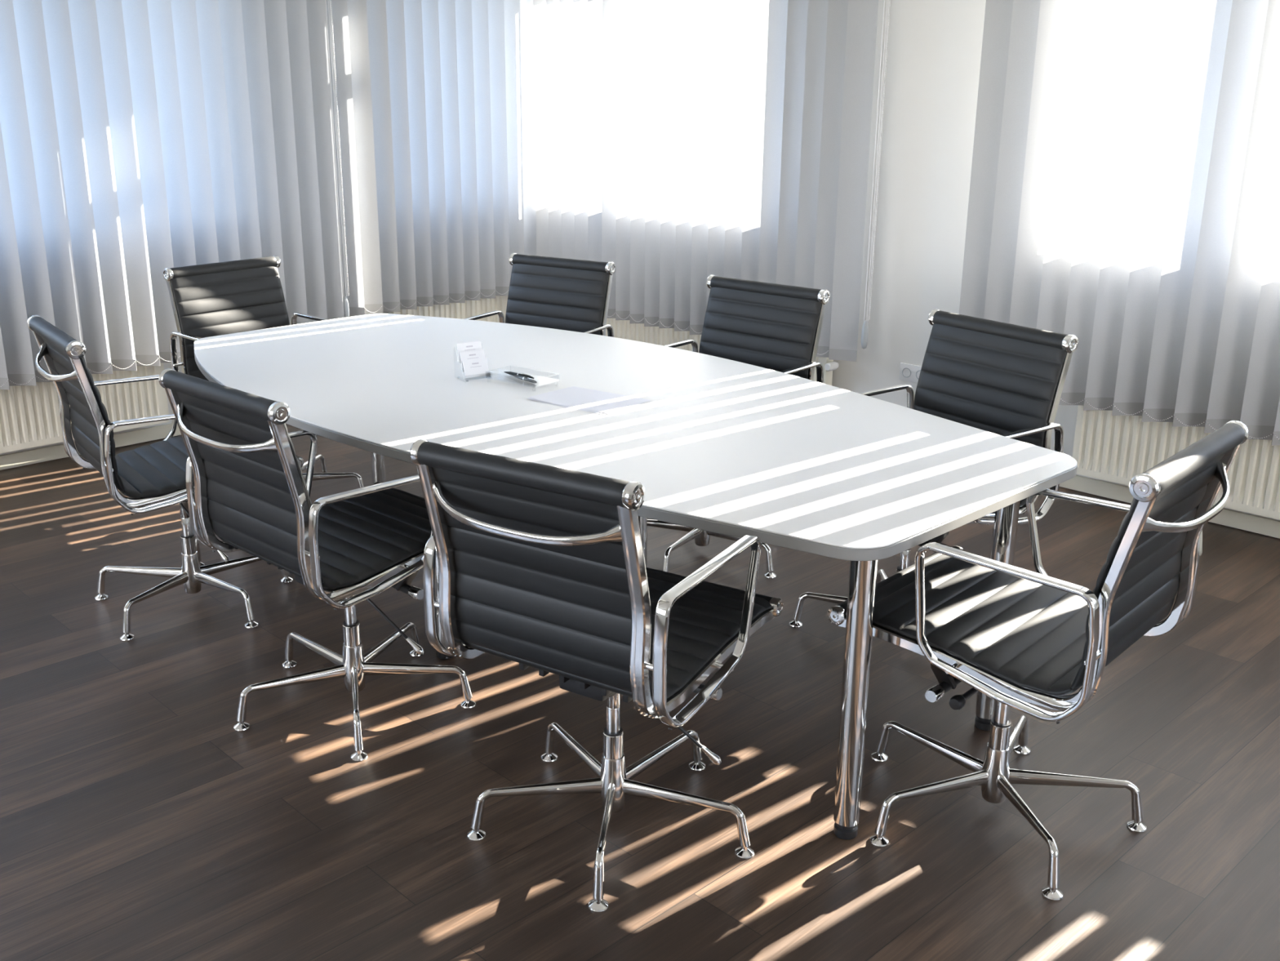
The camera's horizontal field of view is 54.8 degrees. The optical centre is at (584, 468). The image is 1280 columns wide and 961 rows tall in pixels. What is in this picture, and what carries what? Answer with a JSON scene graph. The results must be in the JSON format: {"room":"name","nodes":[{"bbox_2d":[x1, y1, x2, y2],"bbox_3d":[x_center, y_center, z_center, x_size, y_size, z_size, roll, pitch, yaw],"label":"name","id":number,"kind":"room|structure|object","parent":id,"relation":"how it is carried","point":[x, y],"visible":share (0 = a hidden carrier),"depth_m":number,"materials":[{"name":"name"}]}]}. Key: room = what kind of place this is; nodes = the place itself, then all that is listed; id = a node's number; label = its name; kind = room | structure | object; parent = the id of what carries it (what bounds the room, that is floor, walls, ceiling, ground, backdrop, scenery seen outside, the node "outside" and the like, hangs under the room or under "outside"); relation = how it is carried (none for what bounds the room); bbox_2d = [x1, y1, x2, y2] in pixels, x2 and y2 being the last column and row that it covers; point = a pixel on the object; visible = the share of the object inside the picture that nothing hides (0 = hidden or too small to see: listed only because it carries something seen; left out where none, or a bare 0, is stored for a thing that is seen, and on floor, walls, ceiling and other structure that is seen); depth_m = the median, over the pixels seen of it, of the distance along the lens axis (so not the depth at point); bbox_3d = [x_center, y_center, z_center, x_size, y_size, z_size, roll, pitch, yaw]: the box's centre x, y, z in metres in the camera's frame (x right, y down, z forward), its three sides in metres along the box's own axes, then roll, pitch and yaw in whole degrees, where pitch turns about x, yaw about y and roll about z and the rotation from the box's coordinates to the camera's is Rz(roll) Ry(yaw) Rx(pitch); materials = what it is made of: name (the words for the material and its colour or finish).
{"room":"office","nodes":[
{"label":"office","id":0,"kind":"room"},
{"bbox_2d":[0,311,388,470],"bbox_3d":[-3.108,-1.288,4.872,7.462,2.860,0.300,-15,23,-40],"label":"wall","id":1,"kind":"structure","parent":0,"point":[166,365],"depth_m":5.93,"materials":[{"name":"white paint"}]},
{"bbox_2d":[0,362,169,453],"bbox_3d":[-2.747,-0.277,5.239,1.962,0.499,0.105,-15,23,-40],"label":"panel radiator","id":2,"kind":"object","parent":1,"relation":"attached to","point":[29,415],"visible":0.39,"depth_m":5.54,"materials":[{"name":"white metal"}]},
{"bbox_2d":[0,423,181,470],"bbox_3d":[-3.002,0.080,5.167,7.448,0.064,0.014,-15,23,-40],"label":"baseboard","id":3,"kind":"structure","parent":1,"relation":"attached to","point":[55,451],"depth_m":5.68,"materials":[{"name":"beige"}]},
{"bbox_2d":[388,295,507,322],"bbox_3d":[-0.770,-0.822,6.981,0.802,0.499,0.105,-15,23,-40],"label":"panel radiator","id":4,"kind":"object","parent":1,"relation":"attached to","point":[469,308],"visible":0.02,"depth_m":6.98,"materials":[{"name":"white metal"}]},
{"bbox_2d":[0,423,1279,960],"bbox_3d":[-0.200,1.042,2.300,8.062,0.100,8.858,-15,23,-40],"label":"floor","id":5,"kind":"structure","parent":0,"point":[137,823],"depth_m":3.00,"materials":[{"name":"brown wood"}]},
{"bbox_2d":[26,315,303,640],"bbox_3d":[-1.312,-0.013,3.947,0.716,0.955,0.646,-13,21,-36],"label":"office chair","id":6,"kind":"object","parent":5,"relation":"on","point":[153,475],"visible":0.67,"depth_m":3.85,"materials":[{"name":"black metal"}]},
{"bbox_2d":[162,255,364,488],"bbox_3d":[-1.264,-0.331,4.979,0.693,0.955,0.644,15,23,40],"label":"office chair","id":7,"kind":"object","parent":5,"relation":"on","point":[242,295],"visible":0.28,"depth_m":5.02,"materials":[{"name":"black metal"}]},
{"bbox_2d":[158,368,475,761],"bbox_3d":[-0.673,0.187,3.290,0.641,0.955,0.701,16,23,42],"label":"office chair","id":8,"kind":"object","parent":5,"relation":"on","point":[250,487],"visible":0.9,"depth_m":3.12,"materials":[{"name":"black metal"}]},
{"bbox_2d":[464,253,615,337],"bbox_3d":[-0.281,-0.352,5.035,0.642,0.955,0.693,12,21,34],"label":"office chair","id":9,"kind":"object","parent":5,"relation":"on","point":[572,295],"visible":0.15,"depth_m":5.11,"materials":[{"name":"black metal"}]},
{"bbox_2d":[409,439,783,911],"bbox_3d":[0.067,0.367,2.699,0.652,0.955,0.722,11,20,32],"label":"office chair","id":10,"kind":"object","parent":5,"relation":"on","point":[541,566],"visible":1,"depth_m":2.48,"materials":[{"name":"black leather"}]},
{"bbox_2d":[193,313,1077,839],"bbox_3d":[-0.118,0.106,3.912,1.487,0.740,3.010,-15,23,-40],"label":"conference table","id":11,"kind":"object","parent":5,"relation":"on","point":[719,445],"visible":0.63,"depth_m":3.30,"materials":[{"name":"white laminate"}]},
{"bbox_2d":[527,397,607,414],"bbox_3d":[0.008,-0.205,3.656,0.297,0.003,0.210,14,22,38],"label":"paper sheet","id":12,"kind":"object","parent":11,"relation":"on","point":[531,398],"visible":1,"depth_m":3.57,"materials":[{"name":"white paper"}]},
{"bbox_2d":[529,386,650,413],"bbox_3d":[0.017,-0.209,3.659,0.297,0.007,0.210,13,21,36],"label":"paper sheet","id":13,"kind":"object","parent":12,"relation":"on","point":[575,397],"visible":1,"depth_m":3.66,"materials":[{"name":"white paper"}]},
{"bbox_3d":[-0.355,-0.340,3.928,0.097,0.104,0.082,-10,20,-29],"label":"card holder","id":14,"kind":"object","parent":11,"relation":"on","visible":0},
{"bbox_2d":[456,341,482,360],"bbox_3d":[-0.365,-0.376,3.935,0.085,0.053,0.022,-10,20,-29],"label":"card stack","id":15,"kind":"object","parent":14,"relation":"in","point":[477,345],"visible":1,"depth_m":3.93,"materials":[{"name":"white paper"}]},
{"bbox_2d":[459,349,485,369],"bbox_3d":[-0.355,-0.348,3.925,0.085,0.053,0.022,-10,20,-29],"label":"card stack","id":16,"kind":"object","parent":14,"relation":"in","point":[476,354],"visible":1,"depth_m":3.92,"materials":[{"name":"white paper"}]},
{"bbox_2d":[462,358,489,377],"bbox_3d":[-0.345,-0.320,3.916,0.085,0.053,0.022,-10,20,-29],"label":"card stack","id":17,"kind":"object","parent":14,"relation":"in","point":[480,367],"visible":1,"depth_m":3.91,"materials":[{"name":"white paper"}]},
{"bbox_3d":[-0.195,-0.285,3.867,0.206,0.034,0.120,13,22,37],"label":"tray","id":18,"kind":"object","parent":11,"relation":"on","visible":0},
{"bbox_2d":[503,371,533,378],"bbox_3d":[-0.208,-0.297,3.882,0.134,0.013,0.011,15,23,41],"label":"ballpoint pen","id":19,"kind":"object","parent":18,"relation":"in","point":[526,375],"visible":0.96,"depth_m":3.87,"materials":[{"name":"black plastic"}]},
{"bbox_2d":[512,374,537,382],"bbox_3d":[-0.188,-0.281,3.834,0.010,0.012,0.126,-13,21,-36],"label":"ballpoint pen","id":20,"kind":"object","parent":18,"relation":"in","point":[530,380],"visible":1,"depth_m":3.82,"materials":[{"name":"silver"}]},
{"bbox_2d":[647,275,830,577],"bbox_3d":[0.459,-0.151,4.373,0.714,0.955,0.647,-16,23,-42],"label":"office chair","id":21,"kind":"object","parent":5,"relation":"on","point":[775,326],"visible":0.26,"depth_m":4.43,"materials":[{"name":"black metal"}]},
{"bbox_2d":[789,309,1078,627],"bbox_3d":[1.002,0.067,3.659,0.698,0.955,0.641,-11,20,-30],"label":"office chair","id":22,"kind":"object","parent":5,"relation":"on","point":[1003,379],"visible":0.31,"depth_m":3.67,"materials":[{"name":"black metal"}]},
{"bbox_2d":[826,420,1248,900],"bbox_3d":[0.978,0.347,2.752,0.737,0.955,0.669,15,23,41],"label":"office chair","id":23,"kind":"object","parent":5,"relation":"on","point":[1015,635],"visible":0.97,"depth_m":2.63,"materials":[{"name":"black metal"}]},
{"bbox_2d":[831,0,1279,537],"bbox_3d":[2.646,-1.158,4.377,0.300,2.860,8.858,-15,23,-40],"label":"wall","id":24,"kind":"structure","parent":0,"point":[934,48],"depth_m":5.43,"materials":[{"name":"white paint"}]},
{"bbox_2d":[605,318,839,385],"bbox_3d":[0.572,-0.695,6.530,0.147,0.486,1.900,-15,23,-40],"label":"panel radiator","id":25,"kind":"object","parent":24,"relation":"attached to","point":[623,329],"visible":0.21,"depth_m":6.67,"materials":[{"name":"white metal"}]},
{"bbox_2d":[898,362,921,382],"bbox_3d":[1.510,-0.436,5.649,0.014,0.080,0.150,-15,23,-40],"label":"wall socket","id":26,"kind":"object","parent":24,"relation":"attached to","point":[908,372],"visible":0.69,"depth_m":5.66,"materials":[{"name":"white plastic"}]},
{"bbox_2d":[1058,475,1279,537],"bbox_3d":[2.536,0.206,4.686,0.014,0.064,8.258,-15,23,-40],"label":"baseboard","id":27,"kind":"structure","parent":24,"relation":"attached to","point":[1243,521],"depth_m":4.77,"materials":[{"name":"beige"}]},
{"bbox_2d":[1071,404,1279,519],"bbox_3d":[2.874,0.029,4.176,0.105,0.499,2.462,-15,23,-40],"label":"panel radiator","id":28,"kind":"object","parent":24,"relation":"attached to","point":[1107,446],"visible":0.41,"depth_m":4.80,"materials":[{"name":"white metal"}]},
{"bbox_3d":[-0.211,-1.810,1.420,8.062,0.150,8.858,-15,23,-40],"label":"ceiling","id":29,"kind":"structure","parent":0,"visible":0},
{"bbox_2d":[0,0,349,389],"bbox_3d":[-2.278,-1.570,5.088,2.846,2.454,0.099,-15,23,-40],"label":"vertical blind","id":30,"kind":"object","parent":29,"relation":"hanging from","point":[140,139],"visible":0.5,"depth_m":5.50,"materials":[{"name":"fabric"}]},
{"bbox_2d":[324,0,536,316],"bbox_3d":[-0.759,-2.033,6.413,1.284,2.361,0.105,-15,23,-40],"label":"vertical blind","id":31,"kind":"object","parent":29,"relation":"hanging from","point":[435,100],"visible":0.89,"depth_m":6.48,"materials":[{"name":"fabric"}]},
{"bbox_2d":[533,0,890,361],"bbox_3d":[0.507,-1.880,6.040,0.095,2.443,2.288,-15,23,-40],"label":"vertical blind","id":32,"kind":"object","parent":29,"relation":"hanging from","point":[679,144],"visible":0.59,"depth_m":6.01,"materials":[{"name":"fabric"}]},
{"bbox_2d":[959,0,1279,445],"bbox_3d":[2.739,-1.170,3.725,0.100,2.453,3.424,-15,23,-40],"label":"vertical blind","id":33,"kind":"object","parent":29,"relation":"hanging from","point":[1124,194],"visible":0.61,"depth_m":4.57,"materials":[{"name":"fabric"}]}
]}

